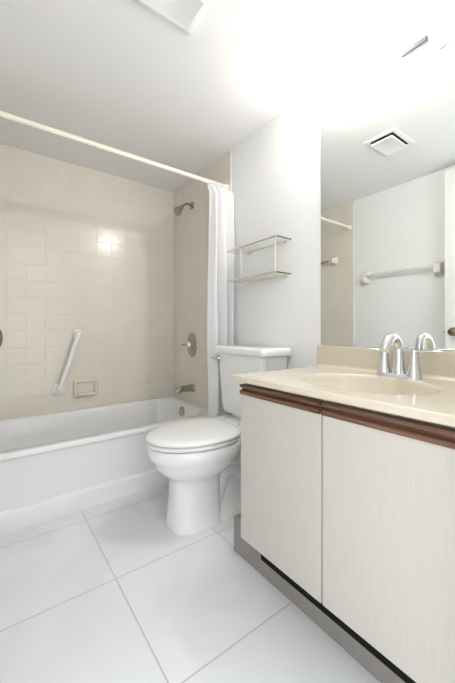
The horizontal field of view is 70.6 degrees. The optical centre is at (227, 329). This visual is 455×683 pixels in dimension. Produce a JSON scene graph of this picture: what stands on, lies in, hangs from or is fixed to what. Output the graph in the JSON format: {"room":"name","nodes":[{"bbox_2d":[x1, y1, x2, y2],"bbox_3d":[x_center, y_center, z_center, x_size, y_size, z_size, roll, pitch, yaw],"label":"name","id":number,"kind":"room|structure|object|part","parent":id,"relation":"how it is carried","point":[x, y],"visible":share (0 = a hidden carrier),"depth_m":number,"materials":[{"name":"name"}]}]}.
{"room":"bathroom","nodes":[
{"label":"bathroom","id":0,"kind":"room"},
{"bbox_2d":[0,144,173,419],"bbox_3d":[-1.056,-0.120,2.372,1.410,2.095,0.120,0,0,-36],"label":"wall","id":1,"kind":"structure","parent":0,"point":[90,251],"depth_m":2.30,"materials":[{"name":"beige tile"}]},
{"bbox_2d":[51,329,81,395],"bbox_3d":[-1.103,0.231,2.221,0.197,0.460,0.068,0,0,-36],"label":"grab bar","id":2,"kind":"object","parent":1,"relation":"attached to","point":[57,389],"visible":1,"depth_m":2.20,"materials":[{"name":"white plastic"}]},
{"bbox_2d":[73,378,97,397],"bbox_3d":[-1.014,0.423,2.304,0.160,0.124,0.040,0,0,-36],"label":"soap dish","id":3,"kind":"object","parent":1,"relation":"attached to","point":[82,387],"visible":1,"depth_m":2.31,"materials":[{"name":"beige ceramic"}]},
{"bbox_2d":[0,483,380,682],"bbox_3d":[-0.046,0.978,1.005,1.650,0.100,3.520,0,0,-36],"label":"floor","id":4,"kind":"structure","parent":0,"point":[106,592],"depth_m":1.05,"materials":[{"name":"white tile"}]},
{"bbox_2d":[0,396,207,534],"bbox_3d":[-0.810,0.748,2.039,1.394,0.358,0.704,0,0,-36],"label":"bathtub","id":5,"kind":"object","parent":4,"relation":"on","point":[53,465],"visible":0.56,"depth_m":1.74,"materials":[{"name":"white ceramic"}]},
{"bbox_3d":[-0.347,0.626,2.449,0.032,0.074,0.072,0,0,-36],"label":"overflow plate","id":6,"kind":"part","parent":5,"relation":"part of","materials":[{"name":"silver metal"}]},
{"bbox_2d":[145,344,290,535],"bbox_3d":[-0.069,0.511,1.628,0.695,0.833,0.443,0,0,-36],"label":"toilet","id":7,"kind":"object","parent":4,"relation":"on","point":[200,458],"visible":0.85,"depth_m":1.50,"materials":[{"name":"white ceramic"}]},
{"bbox_3d":[-0.176,0.524,1.562,0.442,0.021,0.386,0,0,-36],"label":"seat","id":8,"kind":"part","parent":7,"relation":"part of","materials":[{"name":"white plastic"}]},
{"bbox_3d":[-0.173,0.499,1.564,0.451,0.030,0.386,0,0,-36],"label":"lid","id":9,"kind":"part","parent":7,"relation":"part of","materials":[{"name":"white plastic"}]},
{"bbox_3d":[-0.171,0.731,1.566,0.444,0.393,0.380,0,0,-36],"label":"bowl","id":10,"kind":"part","parent":7,"relation":"part of","materials":[{"name":"white ceramic"}]},
{"bbox_3d":[-0.067,0.172,1.864,0.028,0.043,0.066,0,0,-36],"label":"flush handle","id":11,"kind":"part","parent":7,"relation":"part of","materials":[{"name":"silver metal"}]},
{"bbox_3d":[0.126,0.116,1.772,0.210,0.043,0.442,0,0,-36],"label":"tank lid","id":12,"kind":"part","parent":7,"relation":"part of","materials":[{"name":"white ceramic"}]},
{"bbox_3d":[0.131,0.307,1.777,0.192,0.338,0.398,0,0,-36],"label":"tank","id":13,"kind":"part","parent":7,"relation":"part of","materials":[{"name":"white ceramic"}]},
{"bbox_2d":[234,383,454,682],"bbox_3d":[0.433,0.560,1.106,0.510,0.734,0.877,0,0,-36],"label":"vanity cabinet","id":14,"kind":"object","parent":4,"relation":"on","point":[348,511],"visible":0.98,"depth_m":0.83,"materials":[{"name":"beige"}]},
{"bbox_3d":[0.165,0.511,1.064,0.018,0.539,0.364,0,0,-36],"label":"door","id":15,"kind":"part","parent":14,"relation":"part of","materials":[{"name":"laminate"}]},
{"bbox_3d":[0.162,0.225,1.064,0.024,0.038,0.360,0,0,-36],"label":"finger pull","id":16,"kind":"part","parent":14,"relation":"part of","materials":[{"name":"brown wood"}]},
{"bbox_2d":[232,345,454,426],"bbox_3d":[0.457,0.181,1.060,0.530,0.210,0.782,0,0,-36],"label":"countertop","id":17,"kind":"structure","parent":14,"relation":"on","point":[348,375],"depth_m":1.09,"materials":[{"name":"beige stone"}]},
{"bbox_2d":[359,332,442,379],"bbox_3d":[0.579,0.091,1.125,0.142,0.159,0.288,0,0,-36],"label":"faucet","id":18,"kind":"object","parent":17,"relation":"on","point":[414,372],"visible":1,"depth_m":1.13,"materials":[{"name":"silver metal"}]},
{"bbox_3d":[0.551,0.079,1.226,0.020,0.018,0.094,0,0,-43],"label":"lever","id":19,"kind":"part","parent":18,"relation":"part of","materials":[{"name":"silver metal"}]},
{"bbox_3d":[0.583,0.117,1.192,0.050,0.091,0.050,0,0,-36],"label":"handle","id":20,"kind":"part","parent":18,"relation":"part of","materials":[{"name":"silver metal"}]},
{"bbox_3d":[0.577,0.086,1.124,0.138,0.149,0.048,0,0,-36],"label":"spout","id":21,"kind":"part","parent":18,"relation":"part of","materials":[{"name":"silver metal"}]},
{"bbox_3d":[0.614,0.164,1.151,0.056,0.014,0.156,0,0,-36],"label":"plate","id":22,"kind":"part","parent":18,"relation":"part of","materials":[{"name":"silver metal"}]},
{"bbox_3d":[0.644,0.117,1.109,0.050,0.091,0.050,0,0,-36],"label":"handle","id":23,"kind":"part","parent":18,"relation":"part of","materials":[{"name":"silver metal"}]},
{"bbox_3d":[0.667,0.079,1.069,0.020,0.018,0.094,0,0,-30],"label":"lever","id":24,"kind":"part","parent":18,"relation":"part of","materials":[{"name":"silver metal"}]},
{"bbox_3d":[0.386,0.225,0.761,0.024,0.038,0.378,0,0,-36],"label":"finger pull","id":25,"kind":"part","parent":14,"relation":"part of","materials":[{"name":"brown wood"}]},
{"bbox_3d":[0.388,0.511,0.763,0.018,0.539,0.378,0,0,-36],"label":"door","id":26,"kind":"part","parent":14,"relation":"part of","materials":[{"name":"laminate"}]},
{"bbox_2d":[0,0,432,191],"bbox_3d":[-0.337,-1.217,1.399,1.650,0.100,2.540,0,0,-36],"label":"ceiling","id":27,"kind":"structure","parent":0,"point":[116,74],"depth_m":1.44,"materials":[{"name":"white paint"}]},
{"bbox_2d":[133,0,213,35],"bbox_3d":[-0.195,-1.154,1.120,0.257,0.026,0.195,0,0,-36],"label":"ceiling vent","id":28,"kind":"object","parent":27,"relation":"in","point":[185,15],"visible":1,"depth_m":1.16,"materials":[{"name":"white plastic"}]},
{"bbox_2d":[232,0,454,368],"bbox_3d":[0.278,-0.120,1.854,0.120,2.095,2.540,0,0,-36],"label":"wall","id":29,"kind":"structure","parent":0,"point":[276,170],"depth_m":1.69,"materials":[{"name":"white paint"}]},
{"bbox_2d":[0,111,228,189],"bbox_3d":[-0.566,-0.934,1.709,1.398,0.052,0.052,0,0,-36],"label":"curtain rod","id":30,"kind":"object","parent":29,"relation":"attached to","point":[4,115],"visible":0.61,"depth_m":1.64,"materials":[{"name":"white metal"}]},
{"bbox_2d":[207,179,233,417],"bbox_3d":[-0.042,-0.083,2.036,0.162,1.741,0.138,0,0,-36],"label":"shower curtain","id":31,"kind":"object","parent":30,"relation":"hanging from","point":[220,293],"visible":0.76,"depth_m":2.01,"materials":[{"name":"white fabric"}]},
{"bbox_2d":[173,201,193,215],"bbox_3d":[-0.337,-0.921,2.442,0.158,0.132,0.066,0,0,-36],"label":"shower","id":32,"kind":"object","parent":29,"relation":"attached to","point":[177,210],"visible":1,"depth_m":2.42,"materials":[{"name":"silver metal"}]},
{"bbox_2d":[181,333,196,356],"bbox_3d":[-0.299,0.122,2.476,0.056,0.188,0.145,0,0,-36],"label":"shower valve","id":33,"kind":"object","parent":29,"relation":"attached to","point":[191,344],"visible":1,"depth_m":2.46,"materials":[{"name":"silver metal"}]},
{"bbox_3d":[-0.278,0.122,2.484,0.013,0.188,0.132,0,0,-36],"label":"plate","id":34,"kind":"part","parent":33,"relation":"part of","materials":[{"name":"silver metal"}]},
{"bbox_2d":[174,151,229,407],"bbox_3d":[-0.219,-0.120,2.420,0.006,2.095,0.799,0,0,-36],"label":"wall","id":35,"kind":"structure","parent":29,"relation":"attached to","point":[191,228],"depth_m":2.48,"materials":[{"name":"beige tile"}]},
{"bbox_2d":[175,383,194,393],"bbox_3d":[-0.328,0.454,2.432,0.155,0.070,0.068,0,0,-36],"label":"tub spout","id":36,"kind":"object","parent":35,"relation":"attached to","point":[186,388],"visible":1,"depth_m":2.42,"materials":[{"name":"silver metal"}]},
{"bbox_2d":[230,150,231,191],"bbox_3d":[0.021,-0.120,2.094,0.008,2.095,0.012,0,0,-36],"label":"trim","id":37,"kind":"structure","parent":29,"relation":"attached to","point":[230,150],"depth_m":2.09,"materials":[{"name":"beige"}]},
{"bbox_2d":[226,235,290,283],"bbox_3d":[0.166,-0.373,1.802,0.122,0.204,0.421,0,0,-36],"label":"glass shelf","id":38,"kind":"object","parent":29,"relation":"attached to","point":[274,240],"visible":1,"depth_m":1.76,"materials":[{"name":"white"}]},
{"bbox_3d":[0.077,-0.375,1.836,0.006,0.194,0.006,0,0,-36],"label":"post","id":39,"kind":"part","parent":38,"relation":"part of","materials":[{"name":"gold metal"}]},
{"bbox_3d":[0.119,-0.285,1.767,0.004,0.008,0.421,0,0,-36],"label":"rail","id":40,"kind":"part","parent":38,"relation":"part of","materials":[{"name":"gold metal"}]},
{"bbox_3d":[0.119,-0.464,1.767,0.004,0.008,0.421,0,0,-36],"label":"rail","id":41,"kind":"part","parent":38,"relation":"part of","materials":[{"name":"gold metal"}]},
{"bbox_3d":[0.163,-0.464,1.799,0.106,0.006,0.421,0,0,-36],"label":"glass pane","id":42,"kind":"part","parent":38,"relation":"part of","materials":[{"name":"white"}]},
{"bbox_3d":[0.163,-0.285,1.799,0.106,0.006,0.421,0,0,-36],"label":"glass pane","id":43,"kind":"part","parent":38,"relation":"part of","materials":[{"name":"white"}]},
{"bbox_3d":[0.239,-0.375,1.617,0.006,0.194,0.006,0,0,-36],"label":"post","id":44,"kind":"part","parent":38,"relation":"part of","materials":[{"name":"gold metal"}]},
{"bbox_2d":[307,9,428,120],"bbox_3d":[0.524,-1.087,1.347,0.086,0.114,0.548,0,0,-36],"label":"vanity light","id":45,"kind":"object","parent":29,"relation":"attached to","point":[414,35],"visible":1,"depth_m":1.31,"materials":[{"name":"white plastic"}]},
{"bbox_2d":[327,71,344,89],"bbox_3d":[0.473,-1.094,1.413,0.084,0.050,0.050,0,0,-36],"label":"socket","id":46,"kind":"object","parent":45,"relation":"attached to","point":[333,79],"depth_m":1.41,"materials":[{"name":"white plastic"}]},
{"bbox_2d":[351,52,369,72],"bbox_3d":[0.544,-1.094,1.317,0.084,0.050,0.050,0,0,-36],"label":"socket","id":47,"kind":"object","parent":45,"relation":"attached to","point":[362,63],"depth_m":1.31,"materials":[{"name":"white"}]},
{"bbox_2d":[317,345,454,376],"bbox_3d":[0.662,0.122,1.211,0.020,0.092,0.782,0,0,-36],"label":"backsplash","id":48,"kind":"structure","parent":29,"relation":"attached to","point":[443,364],"depth_m":1.29,"materials":[{"name":"beige stone"}]},
{"bbox_2d":[321,37,454,350],"bbox_3d":[0.672,-0.455,1.212,0.008,1.059,0.771,0,0,-36],"label":"mirror","id":49,"kind":"object","parent":29,"relation":"attached to","point":[388,155],"visible":1,"depth_m":1.25,"materials":[{"name":"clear mirror"}]},
{"bbox_3d":[0.382,-0.120,0.426,1.410,2.095,0.120,0,0,-36],"label":"wall","id":50,"kind":"structure","parent":0,"visible":0},
{"bbox_2d":[0,330,2,346],"bbox_3d":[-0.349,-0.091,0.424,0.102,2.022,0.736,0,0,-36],"label":"door knob","id":51,"kind":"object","parent":50,"relation":"in","point":[1,335],"depth_m":0.68,"materials":[{"name":"silver metal"}]}
]}

